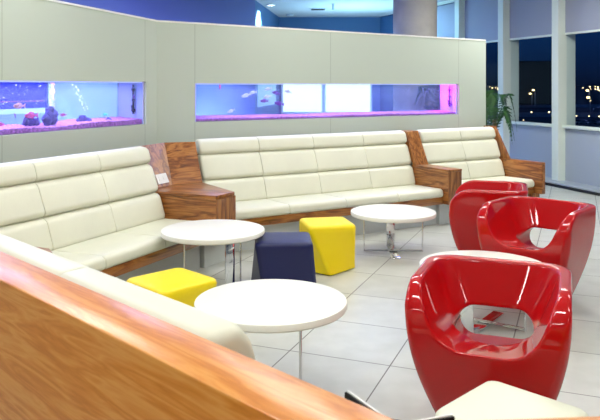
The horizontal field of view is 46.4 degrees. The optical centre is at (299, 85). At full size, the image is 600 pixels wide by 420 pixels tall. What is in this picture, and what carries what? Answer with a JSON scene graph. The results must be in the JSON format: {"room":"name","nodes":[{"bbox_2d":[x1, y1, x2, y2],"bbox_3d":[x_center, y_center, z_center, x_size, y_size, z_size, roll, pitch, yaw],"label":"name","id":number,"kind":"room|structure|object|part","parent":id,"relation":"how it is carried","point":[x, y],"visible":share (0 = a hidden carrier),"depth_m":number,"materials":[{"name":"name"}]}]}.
{"room":"waiting lounge","nodes":[
{"label":"waiting lounge","id":0,"kind":"room"},
{"bbox_2d":[0,0,156,162],"bbox_3d":[-3.048,0.347,4.159,0.360,2.506,6.963,0,0,25],"label":"wall","id":1,"kind":"structure","parent":0,"point":[41,40],"depth_m":6.08,"materials":[{"name":"paint"}]},
{"bbox_2d":[0,81,143,123],"bbox_3d":[-2.259,0.169,5.840,0.326,0.419,2.673,0,0,25],"label":"aquarium","id":2,"kind":"object","parent":1,"relation":"attached to","point":[130,107],"visible":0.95,"depth_m":7.00,"materials":[{"name":"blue glass"}]},
{"bbox_2d":[13,102,25,108],"bbox_3d":[-2.265,0.160,5.649,0.016,0.056,0.128,0,0,25],"label":"fish","id":3,"kind":"object","parent":2,"relation":"in","point":[18,105],"visible":1,"depth_m":5.64},
{"bbox_2d":[25,112,37,118],"bbox_3d":[-2.212,0.241,5.763,0.019,0.064,0.146,0,0,25],"label":"fish","id":4,"kind":"object","parent":2,"relation":"in","point":[32,115],"visible":1,"depth_m":5.75},
{"bbox_2d":[49,82,54,106],"bbox_3d":[-2.154,0.079,6.089,0.049,0.237,0.136,0,0,-18],"label":"bubbles","id":5,"kind":"object","parent":2,"relation":"in","point":[52,83],"visible":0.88,"depth_m":6.06,"materials":[{"name":"white"}]},
{"bbox_2d":[0,116,141,134],"bbox_3d":[-2.254,0.337,5.838,0.280,0.079,2.617,0,0,25],"label":"gravel","id":6,"kind":"object","parent":2,"relation":"in","point":[67,124],"visible":0.85,"depth_m":6.17,"materials":[{"name":"gravel"}]},
{"bbox_2d":[22,117,39,125],"bbox_3d":[-2.240,0.290,5.835,0.093,0.091,0.213,0,0,25],"label":"rock","id":7,"kind":"object","parent":6,"relation":"on","point":[26,121],"visible":0.98,"depth_m":5.80,"materials":[{"name":"stone"}]},
{"bbox_2d":[41,106,58,125],"bbox_3d":[-2.145,0.258,6.016,0.104,0.173,0.198,0,0,9],"label":"rock","id":8,"kind":"object","parent":6,"relation":"on","point":[50,116],"visible":1,"depth_m":5.98,"materials":[{"name":"stone"}]},
{"bbox_2d":[76,115,91,121],"bbox_3d":[-1.979,0.322,6.401,0.100,0.111,0.153,0,0,25],"label":"rock","id":9,"kind":"object","parent":6,"relation":"on","point":[81,117],"visible":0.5,"depth_m":6.37,"materials":[{"name":"stone"}]},
{"bbox_3d":[-1.698,0.169,7.042,0.302,0.419,0.020,0,0,25],"label":"panel","id":10,"kind":"part","parent":2,"relation":"part of","materials":[{"name":"blue plastic"}]},
{"bbox_2d":[47,0,156,21],"bbox_3d":[-3.068,-0.783,4.109,0.366,0.258,6.855,0,0,25],"label":"trim","id":11,"kind":"structure","parent":1,"relation":"attached to","point":[57,1],"depth_m":6.35,"materials":[{"name":"white paint"}]},
{"bbox_2d":[0,0,254,124],"bbox_3d":[-3.314,-0.100,10.148,0.101,3.400,10.179,0,0,27],"label":"wall","id":12,"kind":"structure","parent":0,"point":[100,98],"depth_m":12.17,"materials":[{"name":"blue paint"}]},
{"bbox_2d":[0,82,52,114],"bbox_3d":[-4.235,-0.193,8.187,0.042,1.115,3.450,0,0,27],"label":"window","id":13,"kind":"structure","parent":12,"relation":"in","point":[30,89],"depth_m":9.33,"materials":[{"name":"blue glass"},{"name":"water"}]},
{"bbox_2d":[255,0,278,114],"bbox_3d":[-0.794,-0.100,16.480,0.100,3.400,3.671,0,0,6],"label":"wall","id":14,"kind":"structure","parent":0,"point":[265,17],"depth_m":16.04,"materials":[{"name":"blue paint"}]},
{"bbox_2d":[257,85,275,106],"bbox_3d":[-0.755,-0.075,16.189,0.022,1.050,2.700,0,0,6],"label":"window","id":15,"kind":"structure","parent":14,"relation":"in","point":[261,92],"depth_m":15.85,"materials":[{"name":"blue glass"}]},
{"bbox_2d":[157,22,485,167],"bbox_3d":[0.404,0.467,8.492,4.807,2.266,0.360,0,0,-32],"label":"wall","id":16,"kind":"structure","parent":0,"point":[188,55],"depth_m":8.04,"materials":[{"name":"paint"}]},
{"bbox_2d":[157,20,485,40],"bbox_3d":[0.451,-0.644,8.518,4.699,0.056,0.366,0,0,-32],"label":"trim","id":17,"kind":"structure","parent":16,"relation":"attached to","point":[157,20],"depth_m":8.10,"materials":[{"name":"white plastic"}]},
{"bbox_2d":[195,84,456,121],"bbox_3d":[0.413,0.175,8.492,3.770,0.402,0.326,0,0,-32],"label":"aquarium","id":18,"kind":"object","parent":16,"relation":"attached to","point":[448,92],"visible":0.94,"depth_m":9.38,"materials":[{"name":"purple glass"}]},
{"bbox_3d":[-1.186,0.175,7.512,0.020,0.402,0.302,0,0,-32],"label":"panel","id":19,"kind":"part","parent":18,"relation":"part of","materials":[{"name":"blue plastic"}]},
{"bbox_2d":[196,110,454,120],"bbox_3d":[0.415,0.347,8.488,3.714,0.054,0.280,0,0,-31],"label":"gravel","id":20,"kind":"object","parent":18,"relation":"in","point":[430,112],"visible":0.99,"depth_m":8.28,"materials":[{"name":"gravel"}]},
{"bbox_3d":[2.011,0.175,9.472,0.020,0.402,0.302,0,0,-31],"label":"panel","id":21,"kind":"part","parent":18,"relation":"part of","materials":[{"name":"pink glass"}]},
{"bbox_2d":[279,17,379,113],"bbox_3d":[0.776,-0.100,18.350,2.648,3.400,0.100,0,0,0],"label":"wall","id":22,"kind":"structure","parent":0,"point":[351,24],"depth_m":18.30,"materials":[{"name":"blue paint"}]},
{"bbox_2d":[281,85,322,113],"bbox_3d":[0.060,-0.015,18.260,1.100,1.470,0.060,0,0,0],"label":"window","id":23,"kind":"structure","parent":22,"relation":"in","point":[304,99],"depth_m":18.26,"materials":[{"name":"white glass"}]},
{"bbox_2d":[324,85,371,112],"bbox_3d":[1.250,-0.015,18.260,1.260,1.470,0.060,0,0,0],"label":"window","id":24,"kind":"structure","parent":22,"relation":"in","point":[337,98],"depth_m":18.26,"materials":[{"name":"white glass"}]},
{"bbox_2d":[256,0,446,16],"bbox_3d":[0.235,-1.850,7.700,18.470,0.100,21.800,0,0,0],"label":"ceiling","id":25,"kind":"structure","parent":0,"point":[299,8],"depth_m":16.05,"materials":[{"name":"grey paint"}]},
{"bbox_2d":[309,8,326,9],"bbox_3d":[0.421,-1.792,16.364,0.400,0.016,0.400,0,0,0],"label":"ceiling vent","id":26,"kind":"object","parent":25,"relation":"in","point":[310,8],"visible":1,"depth_m":16.35,"materials":[{"name":"grey paint"}]},
{"bbox_2d":[380,15,392,111],"bbox_3d":[2.396,-0.100,17.771,0.100,3.400,1.208,0,0,-24],"label":"wall","id":27,"kind":"structure","parent":0,"point":[386,22],"depth_m":18.02,"materials":[{"name":"blue paint"}]},
{"bbox_2d":[194,185,599,419],"bbox_3d":[0.235,1.650,7.700,18.470,0.100,21.800,0,0,0],"label":"floor","id":28,"kind":"structure","parent":0,"point":[365,352],"depth_m":4.54,"materials":[{"name":"tile"}]},
{"bbox_2d":[37,247,51,252],"bbox_3d":[-1.988,1.278,3.833,1.216,0.645,0.952,0,0,25],"label":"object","id":29,"kind":"object","parent":28,"relation":"on","point":[45,249],"visible":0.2,"depth_m":4.09,"materials":[{"name":"brown wood"}]},
{"bbox_2d":[0,146,199,280],"bbox_3d":[-1.573,1.073,5.321,0.841,1.054,2.065,0,0,25],"label":"sofa","id":30,"kind":"object","parent":28,"relation":"on","point":[102,211],"visible":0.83,"depth_m":5.36,"materials":[{"name":"beige leather"}]},
{"bbox_2d":[0,182,44,226],"bbox_3d":[-2.070,0.828,4.794,0.179,0.255,0.688,0,0,25],"label":"cushion","id":31,"kind":"object","parent":30,"relation":"on","point":[22,204],"depth_m":4.92,"materials":[{"name":"beige leather"}]},
{"bbox_2d":[0,218,52,250],"bbox_3d":[-1.996,1.075,4.759,0.168,0.240,0.688,0,0,25],"label":"lumbar cushion","id":32,"kind":"object","parent":30,"relation":"on","point":[37,232],"depth_m":4.92,"materials":[{"name":"beige leather"}]},
{"bbox_2d":[33,172,107,216],"bbox_3d":[-1.778,0.828,5.419,0.179,0.255,0.688,0,0,25],"label":"cushion","id":33,"kind":"object","parent":30,"relation":"on","point":[75,193],"depth_m":5.36,"materials":[{"name":"beige leather"}]},
{"bbox_2d":[51,251,105,270],"bbox_3d":[-1.744,1.223,4.642,0.576,0.097,0.688,0,0,25],"label":"seat cushion","id":34,"kind":"object","parent":30,"relation":"on","point":[94,261],"depth_m":4.81,"materials":[{"name":"beige leather"}]},
{"bbox_2d":[42,203,115,249],"bbox_3d":[-1.704,1.075,5.385,0.168,0.240,0.688,0,0,25],"label":"lumbar cushion","id":35,"kind":"object","parent":30,"relation":"on","point":[66,228],"depth_m":5.33,"materials":[{"name":"beige leather"}]},
{"bbox_2d":[52,232,164,268],"bbox_3d":[-1.452,1.223,5.267,0.576,0.097,0.688,0,0,25],"label":"seat cushion","id":36,"kind":"object","parent":30,"relation":"on","point":[117,250],"depth_m":5.19,"materials":[{"name":"beige leather"}]},
{"bbox_2d":[98,164,157,202],"bbox_3d":[-1.488,0.828,6.043,0.179,0.255,0.683,0,0,25],"label":"cushion","id":37,"kind":"object","parent":30,"relation":"on","point":[124,183],"depth_m":5.97,"materials":[{"name":"beige leather"}]},
{"bbox_2d":[105,192,164,231],"bbox_3d":[-1.414,1.075,6.008,0.168,0.240,0.683,0,0,25],"label":"lumbar cushion","id":38,"kind":"object","parent":30,"relation":"on","point":[128,212],"depth_m":5.93,"materials":[{"name":"beige leather"}]},
{"bbox_3d":[-1.483,1.314,5.279,0.590,0.082,2.065,0,0,25],"label":"seat rail","id":39,"kind":"part","parent":30,"relation":"part of","materials":[{"name":"brown wood"}]},
{"bbox_2d":[118,218,190,247],"bbox_3d":[-1.162,1.223,5.890,0.576,0.097,0.683,0,0,25],"label":"seat cushion","id":40,"kind":"object","parent":30,"relation":"on","point":[150,226],"depth_m":5.79,"materials":[{"name":"beige leather"}]},
{"bbox_2d":[126,268,216,306],"bbox_3d":[-0.790,1.387,4.300,0.491,0.425,0.491,0,0,-45],"label":"stool","id":41,"kind":"object","parent":28,"relation":"on","point":[182,285],"visible":0.34,"depth_m":4.21,"materials":[{"name":"yellow plastic"}]},
{"bbox_2d":[136,142,235,267],"bbox_3d":[-0.993,1.083,6.637,1.018,1.035,0.792,0,0,25],"label":"bench armrest","id":42,"kind":"object","parent":28,"relation":"on","point":[181,189],"visible":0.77,"depth_m":6.38,"materials":[{"name":"brown wood"}]},
{"bbox_3d":[-1.388,0.766,6.705,0.244,0.402,0.562,0,0,25],"label":"panel","id":43,"kind":"part","parent":42,"relation":"part of","materials":[{"name":"brown wood"}]},
{"bbox_3d":[-1.313,0.880,6.654,0.055,0.091,0.171,0,0,25],"label":"socket plate","id":44,"kind":"part","parent":42,"relation":"part of","materials":[{"name":"white plastic"}]},
{"bbox_3d":[-1.175,0.768,6.973,0.316,0.406,0.284,0,0,-32],"label":"panel","id":45,"kind":"part","parent":42,"relation":"part of","materials":[{"name":"brown wood"}]},
{"bbox_3d":[-0.655,1.169,6.197,0.011,0.362,0.282,0,0,30],"label":"panel","id":46,"kind":"part","parent":42,"relation":"part of","materials":[{"name":"brown wood"}]},
{"bbox_2d":[0,233,393,419],"bbox_3d":[-1.035,1.070,2.858,0.989,1.060,4.268,0,0,-44],"label":"sofa","id":47,"kind":"object","parent":28,"relation":"on","point":[78,341],"visible":1,"depth_m":1.60,"materials":[{"name":"brown wood"}]},
{"bbox_2d":[161,219,264,283],"bbox_3d":[-0.676,1.355,5.440,0.800,0.490,0.800,0,0,-37],"label":"coffee table","id":48,"kind":"object","parent":28,"relation":"on","point":[226,232],"visible":0.86,"depth_m":5.27,"materials":[{"name":"white laminate"}]},
{"bbox_3d":[-0.876,1.376,5.290,0.014,0.424,0.014,0,0,-37],"label":"leg","id":49,"kind":"part","parent":48,"relation":"part of","materials":[{"name":"silver metal"}]},
{"bbox_3d":[-0.525,1.383,5.240,0.080,0.435,0.012,0,0,-37],"label":"leg","id":50,"kind":"part","parent":48,"relation":"part of","materials":[{"name":"silver metal"}]},
{"bbox_3d":[-0.476,1.376,5.590,0.014,0.424,0.014,0,0,-37],"label":"leg","id":51,"kind":"part","parent":48,"relation":"part of","materials":[{"name":"silver metal"}]},
{"bbox_2d":[194,279,346,379],"bbox_3d":[-0.151,1.355,3.640,0.792,0.490,0.792,0,0,-38],"label":"coffee table","id":52,"kind":"object","parent":28,"relation":"on","point":[260,305],"visible":0.7,"depth_m":3.54,"materials":[{"name":"white laminate"}]},
{"bbox_3d":[0.003,1.376,3.443,0.014,0.424,0.014,0,0,-38],"label":"leg","id":53,"kind":"part","parent":52,"relation":"part of","materials":[{"name":"silver metal"}]},
{"bbox_2d":[251,232,315,282],"bbox_3d":[-0.130,1.387,5.470,0.481,0.425,0.481,0,0,-10],"label":"stool","id":54,"kind":"object","parent":28,"relation":"on","point":[277,255],"visible":0.73,"depth_m":5.26,"materials":[{"name":"blue plastic"}]},
{"bbox_2d":[195,130,442,251],"bbox_3d":[0.265,1.073,7.639,2.735,1.054,0.841,0,0,-32],"label":"sofa","id":55,"kind":"object","parent":28,"relation":"on","point":[276,182],"visible":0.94,"depth_m":7.59,"materials":[{"name":"beige leather"}]},
{"bbox_2d":[198,152,262,179],"bbox_3d":[-0.728,0.828,7.297,0.683,0.255,0.179,0,0,-32],"label":"cushion","id":56,"kind":"object","parent":55,"relation":"on","point":[213,165],"depth_m":7.25,"materials":[{"name":"beige leather"}]},
{"bbox_2d":[202,176,265,201],"bbox_3d":[-0.685,1.075,7.228,0.683,0.240,0.168,0,0,-32],"label":"lumbar cushion","id":57,"kind":"object","parent":55,"relation":"on","point":[245,188],"depth_m":7.23,"materials":[{"name":"beige leather"}]},
{"bbox_2d":[236,199,289,219],"bbox_3d":[-0.539,1.223,6.990,0.683,0.097,0.576,0,0,-32],"label":"seat cushion","id":58,"kind":"object","parent":55,"relation":"on","point":[246,209],"depth_m":6.84,"materials":[{"name":"beige leather"}]},
{"bbox_2d":[258,149,316,175],"bbox_3d":[-0.141,0.828,7.657,0.688,0.255,0.179,0,0,-32],"label":"cushion","id":59,"kind":"object","parent":55,"relation":"on","point":[272,162],"depth_m":7.60,"materials":[{"name":"beige leather"}]},
{"bbox_2d":[262,172,320,198],"bbox_3d":[-0.099,1.075,7.587,0.688,0.240,0.168,0,0,-32],"label":"lumbar cushion","id":60,"kind":"object","parent":55,"relation":"on","point":[274,184],"depth_m":7.53,"materials":[{"name":"beige leather"}]},
{"bbox_2d":[268,194,346,213],"bbox_3d":[0.047,1.223,7.349,0.688,0.097,0.576,0,0,-32],"label":"seat cushion","id":61,"kind":"object","parent":55,"relation":"on","point":[295,203],"depth_m":7.20,"materials":[{"name":"beige leather"}]},
{"bbox_2d":[312,146,367,171],"bbox_3d":[0.449,0.828,8.018,0.693,0.255,0.179,0,0,-32],"label":"cushion","id":62,"kind":"object","parent":55,"relation":"on","point":[326,158],"depth_m":7.97,"materials":[{"name":"beige leather"}]},
{"bbox_3d":[0.317,1.314,7.554,2.735,0.082,0.590,0,0,-32],"label":"seat rail","id":63,"kind":"part","parent":55,"relation":"part of","materials":[{"name":"brown wood"}]},
{"bbox_2d":[317,168,371,193],"bbox_3d":[0.492,1.075,7.949,0.693,0.240,0.168,0,0,-32],"label":"lumbar cushion","id":64,"kind":"object","parent":55,"relation":"on","point":[330,180],"depth_m":7.89,"materials":[{"name":"beige leather"}]},
{"bbox_2d":[322,189,398,207],"bbox_3d":[0.637,1.223,7.711,0.693,0.097,0.576,0,0,-32],"label":"seat cushion","id":65,"kind":"object","parent":55,"relation":"on","point":[352,198],"depth_m":7.58,"materials":[{"name":"beige leather"}]},
{"bbox_2d":[363,143,410,167],"bbox_3d":[1.029,0.828,8.374,0.663,0.255,0.179,0,0,-32],"label":"cushion","id":66,"kind":"object","parent":55,"relation":"on","point":[376,155],"depth_m":8.32,"materials":[{"name":"beige leather"}]},
{"bbox_2d":[367,165,414,188],"bbox_3d":[1.072,1.075,8.304,0.663,0.240,0.168,0,0,-32],"label":"lumbar cushion","id":67,"kind":"object","parent":55,"relation":"on","point":[379,176],"depth_m":8.24,"materials":[{"name":"beige leather"}]},
{"bbox_2d":[373,185,442,201],"bbox_3d":[1.217,1.223,8.067,0.663,0.097,0.576,0,0,-32],"label":"seat cushion","id":68,"kind":"object","parent":55,"relation":"on","point":[404,193],"depth_m":7.90,"materials":[{"name":"beige leather"}]},
{"bbox_2d":[299,217,355,275],"bbox_3d":[0.235,1.387,6.120,0.491,0.425,0.491,0,0,-12],"label":"stool","id":69,"kind":"object","parent":28,"relation":"on","point":[333,238],"visible":0.86,"depth_m":5.94,"materials":[{"name":"yellow plastic"}]},
{"bbox_2d":[351,204,436,259],"bbox_3d":[0.895,1.400,6.720,0.816,0.400,0.816,0,0,2],"label":"coffee table","id":70,"kind":"object","parent":28,"relation":"on","point":[390,214],"visible":1,"depth_m":6.69,"materials":[{"name":"white laminate"}]},
{"bbox_3d":[0.615,1.421,6.730,0.014,0.334,0.014,0,0,2],"label":"leg","id":71,"kind":"part","parent":70,"relation":"part of","materials":[{"name":"silver metal"}]},
{"bbox_3d":[0.905,1.427,7.000,0.080,0.345,0.012,0,0,2],"label":"leg","id":72,"kind":"part","parent":70,"relation":"part of","materials":[{"name":"silver metal"}]},
{"bbox_2d":[393,0,436,110],"bbox_3d":[1.856,-0.100,11.300,0.700,3.400,0.700,0,0,0],"label":"column","id":73,"kind":"structure","parent":28,"relation":"on","point":[410,17],"depth_m":10.99,"materials":[{"name":"concrete"}]},
{"bbox_2d":[414,85,439,110],"bbox_3d":[2.164,0.526,10.459,0.900,2.148,0.838,0,0,-34],"label":"potted palm","id":74,"kind":"object","parent":28,"relation":"on","point":[436,97],"visible":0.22,"depth_m":10.51,"materials":[{"name":"plant"}]},
{"bbox_2d":[401,130,461,224],"bbox_3d":[1.534,1.077,8.387,0.214,1.045,0.931,0,0,-32],"label":"bench armrest","id":75,"kind":"object","parent":28,"relation":"on","point":[448,179],"visible":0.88,"depth_m":8.16,"materials":[{"name":"brown wood"}]},
{"bbox_3d":[1.383,0.753,8.627,0.200,0.396,0.364,0,0,-32],"label":"panel","id":76,"kind":"part","parent":75,"relation":"part of","materials":[{"name":"brown wood"}]},
{"bbox_3d":[1.770,1.164,7.997,0.200,0.372,0.012,0,0,-31],"label":"panel","id":77,"kind":"part","parent":75,"relation":"part of","materials":[{"name":"brown wood"}]},
{"bbox_2d":[455,0,465,37],"bbox_3d":[3.328,-0.100,14.206,0.340,3.400,0.160,0,0,-19],"label":"trim","id":78,"kind":"structure","parent":28,"relation":"on","point":[459,4],"depth_m":14.11,"materials":[{"name":"white paint"}]},
{"bbox_2d":[420,250,539,333],"bbox_3d":[1.235,1.400,4.700,0.850,0.400,0.850,0,0,36],"label":"coffee table","id":79,"kind":"object","parent":28,"relation":"on","point":[467,314],"visible":0.32,"depth_m":4.78,"materials":[{"name":"white laminate"}]},
{"bbox_3d":[1.070,1.427,4.473,0.080,0.345,0.012,0,0,36],"label":"leg","id":80,"kind":"part","parent":79,"relation":"part of","materials":[{"name":"silver metal"}]},
{"bbox_3d":[1.462,1.421,4.535,0.014,0.334,0.014,0,0,36],"label":"leg","id":81,"kind":"part","parent":79,"relation":"part of","materials":[{"name":"silver metal"}]},
{"bbox_2d":[416,126,544,197],"bbox_3d":[2.228,1.068,8.810,1.375,1.065,0.975,0,0,-32],"label":"sofa","id":82,"kind":"object","parent":28,"relation":"on","point":[481,153],"visible":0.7,"depth_m":8.95,"materials":[{"name":"beige leather"}]},
{"bbox_2d":[422,140,464,162],"bbox_3d":[1.790,0.828,8.840,0.658,0.255,0.179,0,0,-32],"label":"cushion","id":83,"kind":"object","parent":82,"relation":"on","point":[436,151],"depth_m":8.80,"materials":[{"name":"beige leather"}]},
{"bbox_2d":[428,161,469,179],"bbox_3d":[1.833,1.075,8.770,0.658,0.240,0.168,0,0,-32],"label":"lumbar cushion","id":84,"kind":"object","parent":82,"relation":"on","point":[464,165],"depth_m":8.83,"materials":[{"name":"beige leather"}]},
{"bbox_2d":[459,139,499,159],"bbox_3d":[2.346,0.828,9.181,0.643,0.255,0.179,0,0,-32],"label":"cushion","id":85,"kind":"object","parent":82,"relation":"on","point":[472,149],"depth_m":9.13,"materials":[{"name":"beige leather"}]},
{"bbox_2d":[464,158,504,178],"bbox_3d":[2.389,1.075,9.111,0.643,0.240,0.168,0,0,-32],"label":"lumbar cushion","id":86,"kind":"object","parent":82,"relation":"on","point":[476,168],"depth_m":9.05,"materials":[{"name":"beige leather"}]},
{"bbox_3d":[2.634,0.745,9.370,0.040,0.420,0.443,0,0,-32],"label":"panel","id":87,"kind":"part","parent":82,"relation":"part of","materials":[{"name":"brown wood"}]},
{"bbox_2d":[471,176,533,187],"bbox_3d":[2.534,1.223,8.874,0.643,0.097,0.576,0,0,-32],"label":"seat cushion","id":88,"kind":"object","parent":82,"relation":"on","point":[529,180],"depth_m":8.86,"materials":[{"name":"beige leather"}]},
{"bbox_3d":[2.854,1.153,9.038,0.068,0.395,0.710,0,0,-32],"label":"armrest","id":89,"kind":"part","parent":82,"relation":"part of","materials":[{"name":"brown wood"}]},
{"bbox_3d":[2.236,1.314,8.730,1.305,0.082,0.590,0,0,-32],"label":"seat rail","id":90,"kind":"part","parent":82,"relation":"part of","materials":[{"name":"brown wood"}]},
{"bbox_2d":[405,255,571,412],"bbox_3d":[0.907,1.244,3.309,0.708,0.713,0.657,0,0,21],"label":"tub chair","id":91,"kind":"object","parent":28,"relation":"on","point":[450,360],"visible":0.88,"depth_m":3.15,"materials":[{"name":"red plastic"}]},
{"bbox_2d":[449,180,527,250],"bbox_3d":[1.689,1.244,6.253,0.657,0.713,0.708,0,0,17],"label":"tub chair","id":92,"kind":"object","parent":28,"relation":"on","point":[464,207],"visible":0.38,"depth_m":6.00,"materials":[{"name":"red plastic"}]},
{"bbox_2d":[486,90,516,140],"bbox_3d":[2.970,0.782,10.937,0.758,1.636,0.721,0,0,8],"label":"potted palm","id":93,"kind":"object","parent":28,"relation":"on","point":[491,109],"visible":0.47,"depth_m":10.79,"materials":[{"name":"green plant"}]},
{"bbox_2d":[435,381,588,419],"bbox_3d":[0.772,1.387,2.550,0.491,0.425,0.491,0,0,-45],"label":"stool","id":94,"kind":"object","parent":28,"relation":"on","point":[491,400],"visible":0.95,"depth_m":2.57,"materials":[{"name":"beige leather"}]},
{"bbox_2d":[477,196,595,294],"bbox_3d":[1.788,1.244,5.252,0.708,0.713,0.657,0,0,41],"label":"tub chair","id":95,"kind":"object","parent":28,"relation":"on","point":[505,224],"visible":0.6,"depth_m":5.20,"materials":[{"name":"red plastic"}]},
{"bbox_2d":[509,416,599,419],"bbox_3d":[1.283,1.071,1.539,2.902,1.058,0.938,0,0,-4],"label":"bench armrest","id":96,"kind":"object","parent":28,"relation":"on","point":[597,417],"visible":1,"depth_m":1.14,"materials":[{"name":"brown wood"}]},
{"bbox_2d":[345,390,454,419],"bbox_3d":[0.198,0.838,1.541,0.262,0.242,0.114,0,0,29],"label":"menu","id":97,"kind":"object","parent":96,"relation":"on","point":[349,395],"visible":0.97,"depth_m":1.57,"materials":[{"name":"black plastic"}]},
{"bbox_2d":[510,124,599,186],"bbox_3d":[4.292,1.105,11.405,0.061,0.850,2.956,0,0,-19],"label":"wall","id":98,"kind":"structure","parent":0,"point":[582,147],"depth_m":11.25,"materials":[{"name":"grey"}]},
{"bbox_2d":[498,0,518,155],"bbox_3d":[3.811,-0.100,12.802,0.340,3.400,0.160,0,0,-19],"label":"trim","id":99,"kind":"structure","parent":98,"relation":"attached to","point":[508,51],"depth_m":12.72,"materials":[{"name":"white paint"}]},
{"bbox_2d":[509,121,551,126],"bbox_3d":[4.019,-0.560,12.092,0.110,2.480,1.480,0,0,-19],"label":"window","id":100,"kind":"structure","parent":98,"relation":"in","point":[512,122],"depth_m":12.04,"materials":[{"name":"white paint"}]},
{"bbox_2d":[509,0,551,40],"bbox_3d":[4.024,-1.272,12.093,0.024,0.895,1.340,0,0,-19],"label":"roller blind","id":101,"kind":"object","parent":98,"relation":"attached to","point":[529,19],"visible":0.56,"depth_m":12.15,"materials":[{"name":"grey fabric"}]},
{"bbox_2d":[552,0,574,180],"bbox_3d":[4.293,-0.100,11.404,0.340,3.400,0.160,0,0,-19],"label":"trim","id":102,"kind":"structure","parent":98,"relation":"attached to","point":[563,46],"depth_m":11.32,"materials":[{"name":"white paint"}]},
{"bbox_2d":[545,182,599,195],"bbox_3d":[5.598,1.577,7.045,0.311,0.046,20.940,0,0,-19],"label":"baseboard","id":103,"kind":"structure","parent":98,"relation":"attached to","point":[546,183],"depth_m":10.70,"materials":[{"name":"black"}]},
{"bbox_2d":[545,177,599,192],"bbox_3d":[5.584,1.540,7.040,0.340,0.030,20.940,0,0,-19],"label":"trim","id":104,"kind":"structure","parent":98,"relation":"attached to","point":[587,187],"depth_m":10.84,"materials":[{"name":"grey"}]},
{"bbox_2d":[562,125,599,130],"bbox_3d":[4.500,-0.560,10.694,0.110,2.480,1.476,0,0,-19],"label":"window","id":105,"kind":"structure","parent":98,"relation":"in","point":[563,126],"depth_m":10.89,"materials":[{"name":"white paint"}]},
{"bbox_2d":[565,0,599,34],"bbox_3d":[4.505,-1.272,10.696,0.026,0.895,1.336,0,0,-19],"label":"roller blind","id":106,"kind":"object","parent":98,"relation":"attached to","point":[581,16],"visible":1,"depth_m":10.95,"materials":[{"name":"grey fabric"}]},
{"bbox_3d":[3.087,1.105,14.905,0.060,0.850,1.480,0,0,-19],"label":"wall","id":107,"kind":"structure","parent":0,"visible":0},
{"bbox_2d":[437,0,454,5],"bbox_3d":[3.054,-0.560,14.894,0.110,2.480,1.480,0,0,-19],"label":"window","id":108,"kind":"structure","parent":107,"relation":"in","point":[447,1],"depth_m":14.79,"materials":[{"name":"glass"}]},
{"bbox_2d":[437,3,454,37],"bbox_3d":[3.058,-1.272,14.896,0.024,0.895,1.340,0,0,-19],"label":"roller blind","id":109,"kind":"object","parent":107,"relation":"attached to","point":[445,13],"visible":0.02,"depth_m":14.79,"materials":[{"name":"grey fabric"}]},
{"label":"outside","id":110,"kind":"structure","parent":0,"visible":0},
{"bbox_2d":[493,108,599,126],"bbox_3d":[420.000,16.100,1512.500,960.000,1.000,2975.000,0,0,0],"label":"ground","id":111,"kind":"structure","parent":110,"point":[524,119],"depth_m":336.00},
{"bbox_2d":[519,61,551,104],"bbox_3d":[191.857,-2.600,590.000,41.000,36.400,21.000,0,0,0],"label":"building","id":112,"kind":"structure","parent":111,"relation":"on","point":[536,75],"depth_m":579.98,"materials":[{"name":"black"}]},
{"bbox_2d":[486,86,599,103],"bbox_3d":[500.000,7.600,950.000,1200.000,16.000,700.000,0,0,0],"label":"hills","id":113,"kind":"structure","parent":111,"relation":"on","point":[581,93],"depth_m":780.83,"materials":[{"name":"black"}]},
{"bbox_2d":[492,112,599,116],"bbox_3d":[310.000,15.575,382.167,580.000,0.050,59.817,0,0,0],"label":"road","id":114,"kind":"structure","parent":111,"relation":"on","point":[521,114],"depth_m":381.94,"materials":[{"name":"black asphalt"}]},
{"bbox_2d":[493,104,599,107],"bbox_3d":[310.000,15.565,549.089,580.000,0.070,82.363,0,0,0],"label":"road","id":115,"kind":"structure","parent":111,"relation":"on","point":[576,105],"depth_m":530.28,"materials":[{"name":"black asphalt"}]},
{"bbox_3d":[3.536,-0.560,13.493,0.110,2.480,1.484,0,0,-19],"label":"window","id":116,"kind":"structure","parent":0,"visible":0},
{"bbox_2d":[465,0,497,42],"bbox_3d":[3.541,-1.272,13.494,0.026,0.895,1.344,0,0,-19],"label":"roller blind","id":117,"kind":"object","parent":116,"relation":"attached to","point":[481,16],"visible":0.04,"depth_m":13.53,"materials":[{"name":"grey fabric"}]}
]}

